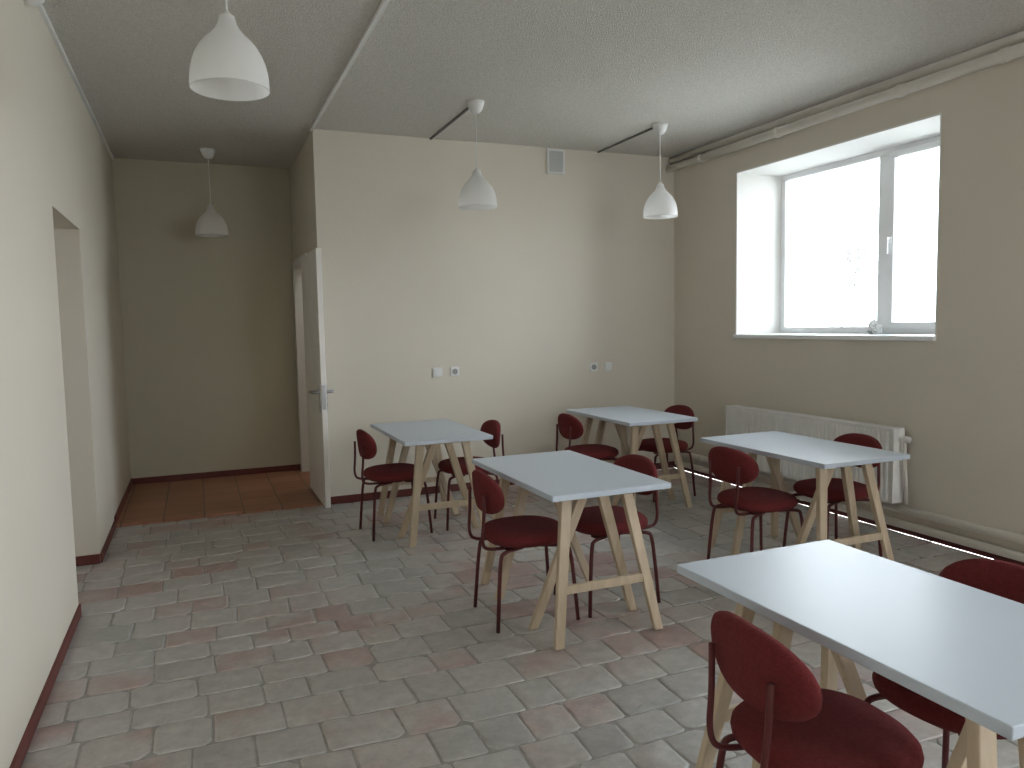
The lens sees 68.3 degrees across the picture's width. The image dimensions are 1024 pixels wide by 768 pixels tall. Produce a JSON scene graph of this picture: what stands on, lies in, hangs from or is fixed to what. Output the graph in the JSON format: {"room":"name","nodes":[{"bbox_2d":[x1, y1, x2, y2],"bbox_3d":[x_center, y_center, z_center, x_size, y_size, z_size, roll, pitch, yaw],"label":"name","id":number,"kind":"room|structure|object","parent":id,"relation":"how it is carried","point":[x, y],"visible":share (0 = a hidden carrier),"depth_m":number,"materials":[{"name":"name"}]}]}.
{"room":"canteen dining room","nodes":[
{"label":"canteen dining room","id":0,"kind":"room"},
{"bbox_2d":[0,0,130,767],"bbox_3d":[-1.853,-0.203,2.240,0.400,3.120,10.780,-3,5,-23],"label":"wall","id":1,"kind":"structure","parent":0,"point":[65,473],"depth_m":3.53,"materials":[{"name":"paint"}]},
{"bbox_2d":[23,0,44,6],"bbox_3d":[-2.166,-1.766,3.421,0.080,0.104,0.104,-3,5,-23],"label":"detector","id":2,"kind":"object","parent":1,"relation":"attached to","point":[32,3],"visible":1,"depth_m":3.41,"materials":[{"name":"white plastic"}]},
{"bbox_2d":[9,478,132,767],"bbox_3d":[-1.800,1.312,2.316,0.412,0.085,10.680,-3,5,-23],"label":"baseboard","id":3,"kind":"structure","parent":1,"relation":"attached to","point":[22,749],"depth_m":3.35,"materials":[{"name":"red wood"}]},
{"bbox_2d":[37,5,114,159],"bbox_3d":[-1.669,-1.754,2.152,0.022,0.022,10.680,-3,5,-23],"label":"trim","id":4,"kind":"structure","parent":1,"relation":"attached to","point":[45,17],"depth_m":4.64,"materials":[{"name":"white plastic"}]},
{"bbox_2d":[112,158,300,478],"bbox_3d":[-2.053,-0.586,7.107,3.005,3.120,1.620,-3,5,-23],"label":"wall","id":5,"kind":"structure","parent":0,"point":[209,345],"depth_m":7.47,"materials":[{"name":"paint"}]},
{"bbox_2d":[290,129,674,496],"bbox_3d":[-0.295,-0.668,7.719,3.515,3.120,1.640,-3,5,-23],"label":"wall","id":6,"kind":"structure","parent":0,"point":[567,273],"depth_m":6.85,"materials":[{"name":"paint"}]},
{"bbox_2d":[292,253,309,471],"bbox_3d":[-1.968,-0.140,7.343,0.130,2.150,0.990,-3,5,-23],"label":"trim","id":7,"kind":"structure","parent":6,"relation":"attached to","point":[296,265],"depth_m":7.71,"materials":[{"name":"paint"}]},
{"bbox_2d":[301,248,333,507],"bbox_3d":[-1.690,-0.064,6.484,0.199,2.095,0.915,-3,5,-23],"label":"door","id":8,"kind":"structure","parent":6,"relation":"in","point":[311,263],"depth_m":6.28,"materials":[{"name":"paint"}]},
{"bbox_2d":[309,0,389,130],"bbox_3d":[0.106,-1.776,2.004,0.026,0.022,9.040,-3,5,-23],"label":"trim","id":9,"kind":"structure","parent":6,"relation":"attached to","point":[384,3],"depth_m":4.50,"materials":[{"name":"white plastic"}]},
{"bbox_2d":[132,461,673,503],"bbox_3d":[-0.998,0.883,7.527,5.108,0.085,1.654,-3,5,-23],"label":"baseboard","id":10,"kind":"structure","parent":6,"relation":"attached to","point":[453,487],"depth_m":7.41,"materials":[{"name":"red wood"}]},
{"bbox_2d":[433,367,441,376],"bbox_3d":[-0.660,-0.104,6.707,0.084,0.084,0.016,-3,5,-23],"label":"light switch","id":11,"kind":"object","parent":6,"relation":"attached to","point":[437,372],"visible":1,"depth_m":6.70,"materials":[{"name":"white plastic"}]},
{"bbox_2d":[450,367,458,375],"bbox_3d":[-0.513,-0.112,6.768,0.084,0.084,0.015,-3,5,-23],"label":"wall socket","id":12,"kind":"object","parent":6,"relation":"attached to","point":[454,371],"visible":1,"depth_m":6.76,"materials":[{"name":"white plastic"}]},
{"bbox_2d":[547,148,564,174],"bbox_3d":[0.406,-2.065,7.013,0.180,0.230,0.018,-3,5,-23],"label":"air vent","id":13,"kind":"object","parent":6,"relation":"in","point":[555,157],"visible":1,"depth_m":7.01,"materials":[{"name":"white plastic"}]},
{"bbox_2d":[590,363,597,370],"bbox_3d":[0.792,-0.165,7.313,0.084,0.084,0.015,-3,5,-23],"label":"wall socket","id":14,"kind":"object","parent":6,"relation":"attached to","point":[593,366],"visible":1,"depth_m":7.30,"materials":[{"name":"white plastic"}]},
{"bbox_2d":[604,362,611,370],"bbox_3d":[0.940,-0.172,7.373,0.084,0.084,0.016,-3,5,-23],"label":"light switch","id":15,"kind":"object","parent":6,"relation":"attached to","point":[607,365],"visible":1,"depth_m":7.37,"materials":[{"name":"white plastic"}]},
{"bbox_2d":[21,468,1018,767],"bbox_3d":[0.188,1.301,3.150,6.320,0.140,10.680,-3,5,-23],"label":"floor","id":16,"kind":"structure","parent":0,"point":[286,638],"depth_m":3.57,"materials":[{"name":"tile"}]},
{"bbox_2d":[353,429,432,540],"bbox_3d":[-0.884,0.699,5.515,0.494,0.768,0.428,-3,5,-25],"label":"dining chair","id":17,"kind":"object","parent":16,"relation":"on","point":[383,474],"visible":0.89,"depth_m":5.36,"materials":[{"name":"red fabric"}]},
{"bbox_2d":[371,419,492,547],"bbox_3d":[-0.621,0.701,5.659,0.630,0.730,1.070,-3,5,-23],"label":"dining table","id":18,"kind":"object","parent":16,"relation":"on","point":[431,434],"visible":0.85,"depth_m":5.38,"materials":[{"name":"white laminate"}]},
{"bbox_2d":[434,420,504,530],"bbox_3d":[-0.321,0.669,5.760,0.494,0.768,0.428,-3,5,-20],"label":"dining chair","id":19,"kind":"object","parent":16,"relation":"on","point":[492,427],"visible":0.64,"depth_m":5.66,"materials":[{"name":"red fabric"}]},
{"bbox_2d":[468,470,579,633],"bbox_3d":[0.042,0.811,3.892,0.494,0.768,0.428,-3,5,-20],"label":"dining chair","id":20,"kind":"object","parent":16,"relation":"on","point":[513,533],"visible":0.91,"depth_m":3.75,"materials":[{"name":"red fabric"}]},
{"bbox_2d":[472,450,670,649],"bbox_3d":[0.272,0.815,4.009,0.630,0.730,1.070,-3,5,-23],"label":"dining table","id":21,"kind":"object","parent":16,"relation":"on","point":[559,477],"visible":0.94,"depth_m":3.70,"materials":[{"name":"white laminate"}]},
{"bbox_2d":[556,413,618,460],"bbox_3d":[0.634,0.613,6.234,0.494,0.768,0.428,-3,5,-23],"label":"dining chair","id":22,"kind":"object","parent":16,"relation":"on","point":[570,427],"visible":0.55,"depth_m":6.09,"materials":[{"name":"red fabric"}]},
{"bbox_2d":[553,454,660,617],"bbox_3d":[0.525,0.785,4.093,0.494,0.768,0.428,-3,5,-25],"label":"dining chair","id":23,"kind":"object","parent":16,"relation":"on","point":[590,522],"visible":0.51,"depth_m":4.01,"materials":[{"name":"red fabric"}]},
{"bbox_2d":[566,405,697,507],"bbox_3d":[0.989,0.611,6.404,0.630,0.730,1.070,-3,5,-23],"label":"dining table","id":24,"kind":"object","parent":16,"relation":"on","point":[624,416],"visible":0.69,"depth_m":6.13,"materials":[{"name":"white laminate"}]},
{"bbox_2d":[638,405,695,501],"bbox_3d":[1.307,0.577,6.526,0.494,0.768,0.428,-3,5,-26],"label":"dining chair","id":25,"kind":"object","parent":16,"relation":"on","point":[649,444],"visible":0.65,"depth_m":6.46,"materials":[{"name":"red fabric"}]},
{"bbox_2d":[707,446,805,559],"bbox_3d":[1.436,0.737,4.480,0.494,0.768,0.428,-3,5,-25],"label":"dining chair","id":26,"kind":"object","parent":16,"relation":"on","point":[729,465],"visible":0.98,"depth_m":4.35,"materials":[{"name":"red fabric"}]},
{"bbox_2d":[700,431,909,560],"bbox_3d":[1.743,0.738,4.632,0.630,0.730,1.070,-3,5,-23],"label":"dining table","id":27,"kind":"object","parent":16,"relation":"on","point":[822,454],"visible":0.7,"depth_m":4.36,"materials":[{"name":"white laminate"}]},
{"bbox_2d":[706,611,923,767],"bbox_3d":[0.774,0.953,1.928,0.494,0.768,0.428,-3,5,-18],"label":"dining chair","id":28,"kind":"object","parent":16,"relation":"on","point":[784,719],"visible":1,"depth_m":1.82,"materials":[{"name":"red fabric"}]},
{"bbox_2d":[782,433,882,556],"bbox_3d":[2.020,0.707,4.724,0.494,0.768,0.428,-3,5,-20],"label":"dining chair","id":29,"kind":"object","parent":16,"relation":"on","point":[807,487],"visible":0.48,"depth_m":4.67,"materials":[{"name":"red fabric"}]},
{"bbox_2d":[677,540,1023,767],"bbox_3d":[1.028,0.956,2.054,0.630,0.730,1.070,-3,5,-23],"label":"dining table","id":30,"kind":"object","parent":16,"relation":"on","point":[957,646],"visible":0.91,"depth_m":1.97,"materials":[{"name":"white laminate"}]},
{"bbox_2d":[864,558,1023,767],"bbox_3d":[1.301,0.924,2.168,0.494,0.768,0.428,-3,5,-25],"label":"dining chair","id":31,"kind":"object","parent":16,"relation":"on","point":[1005,579],"visible":0.26,"depth_m":2.21,"materials":[{"name":"red fabric"}]},
{"bbox_2d":[42,0,1023,167],"bbox_3d":[0.330,-1.944,2.978,7.160,0.150,11.080,-3,5,-23],"label":"ceiling","id":32,"kind":"structure","parent":0,"point":[587,75],"depth_m":4.70,"materials":[{"name":"paint"}]},
{"bbox_2d":[195,148,228,237],"bbox_3d":[-2.731,-1.730,6.827,0.282,0.770,0.282,-3,5,-23],"label":"pendant lamp","id":33,"kind":"object","parent":32,"relation":"hanging from","point":[210,223],"visible":1,"depth_m":6.76,"materials":[{"name":"white plastic"}]},
{"bbox_2d":[189,0,269,100],"bbox_3d":[-1.061,-1.462,2.797,0.282,0.728,0.282,-3,5,-23],"label":"pendant lamp","id":34,"kind":"object","parent":32,"relation":"hanging from","point":[225,64],"visible":1,"depth_m":2.74,"materials":[{"name":"white plastic"}]},
{"bbox_2d":[430,107,468,139],"bbox_3d":[-0.497,-2.091,6.054,0.018,0.012,1.080,-3,5,-23],"label":"cable trunking","id":35,"kind":"object","parent":32,"relation":"attached to","point":[466,109],"visible":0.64,"depth_m":6.04,"materials":[{"name":"black plastic"}]},
{"bbox_2d":[459,99,496,209],"bbox_3d":[-0.259,-1.679,5.532,0.282,0.760,0.282,-3,5,-23],"label":"pendant lamp","id":36,"kind":"object","parent":32,"relation":"hanging from","point":[477,193],"visible":1,"depth_m":5.46,"materials":[{"name":"white plastic"}]},
{"bbox_2d":[597,127,652,152],"bbox_3d":[1.009,-2.174,6.736,0.018,0.012,0.980,-3,5,-23],"label":"cable trunking","id":37,"kind":"object","parent":32,"relation":"attached to","point":[651,128],"visible":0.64,"depth_m":6.71,"materials":[{"name":"black plastic"}]},
{"bbox_2d":[643,122,677,218],"bbox_3d":[1.229,-1.767,6.259,0.282,0.755,0.282,-3,5,-23],"label":"pendant lamp","id":38,"kind":"object","parent":32,"relation":"hanging from","point":[660,204],"visible":1,"depth_m":6.19,"materials":[{"name":"white plastic"}]},
{"bbox_2d":[674,42,1023,552],"bbox_3d":[3.664,-0.420,3.650,0.640,3.120,9.140,-3,5,-23],"label":"wall","id":39,"kind":"structure","parent":0,"point":[958,396],"depth_m":5.00,"materials":[{"name":"paint"}]},
{"bbox_2d":[725,405,911,503],"bbox_3d":[2.333,0.504,5.929,0.155,0.518,1.842,-3,5,-23],"label":"radiator","id":40,"kind":"object","parent":39,"relation":"attached to","point":[739,419],"visible":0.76,"depth_m":5.73,"materials":[{"name":"metal"}]},
{"bbox_2d":[726,405,901,431],"bbox_3d":[2.290,0.254,5.936,0.105,0.020,1.740,-3,5,-23],"label":"grille","id":41,"kind":"object","parent":40,"relation":"attached to","point":[819,420],"depth_m":5.79,"materials":[{"name":"metal"}]},
{"bbox_2d":[733,333,935,340],"bbox_3d":[2.613,-0.375,5.961,0.530,0.034,2.000,-3,5,-23],"label":"window sill","id":42,"kind":"structure","parent":39,"relation":"attached to","point":[818,336],"depth_m":5.70,"materials":[{"name":"plastic"}]},
{"bbox_2d":[865,319,882,333],"bbox_3d":[2.812,-0.444,5.853,0.104,0.114,0.145,-3,5,-23],"label":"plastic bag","id":43,"kind":"object","parent":42,"relation":"on","point":[873,327],"visible":0.97,"depth_m":5.83,"materials":[{"name":"white plastic"}]},
{"bbox_2d":[736,112,941,335],"bbox_3d":[2.613,-1.104,5.909,0.499,1.436,2.002,-3,5,-23],"label":"window reveal","id":44,"kind":"structure","parent":39,"relation":"attached to","point":[758,188],"depth_m":6.76,"materials":[{"name":"paint"}]},
{"bbox_2d":[666,30,1023,172],"bbox_3d":[3.311,-1.869,3.338,0.113,0.158,9.030,-3,5,-23],"label":"pipe","id":45,"kind":"object","parent":39,"relation":"attached to","point":[1003,54],"visible":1,"depth_m":5.24,"materials":[{"name":"beige metal"}]},
{"bbox_2d":[674,461,1023,565],"bbox_3d":[3.414,1.122,3.593,0.014,0.065,9.026,-3,5,-23],"label":"baseboard","id":46,"kind":"structure","parent":39,"relation":"attached to","point":[926,537],"depth_m":5.09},
{"bbox_2d":[675,453,1023,561],"bbox_3d":[3.377,1.025,3.556,0.101,0.167,8.800,-3,5,-23],"label":"pipe","id":47,"kind":"object","parent":39,"relation":"attached to","point":[986,530],"visible":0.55,"depth_m":4.94,"materials":[{"name":"beige metal"}]},
{"bbox_2d":[780,135,939,333],"bbox_3d":[2.847,-1.116,6.007,0.132,1.435,2.000,-3,5,-23],"label":"window","id":48,"kind":"structure","parent":39,"relation":"in","point":[889,158],"depth_m":5.89,"materials":[{"name":"plastic"}]},
{"label":"outside","id":49,"kind":"structure","parent":0,"visible":0},
{"bbox_3d":[18.894,-0.315,13.345,34.880,0.200,70.000,-3,5,-23],"label":"ground","id":50,"kind":"structure","parent":49,"visible":0},
{"bbox_2d":[820,241,902,326],"bbox_3d":[9.492,-2.355,20.621,2.051,3.082,1.872,-3,5,-23],"label":"bare tree","id":51,"kind":"object","parent":50,"relation":"on","point":[847,249],"visible":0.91,"depth_m":20.52,"materials":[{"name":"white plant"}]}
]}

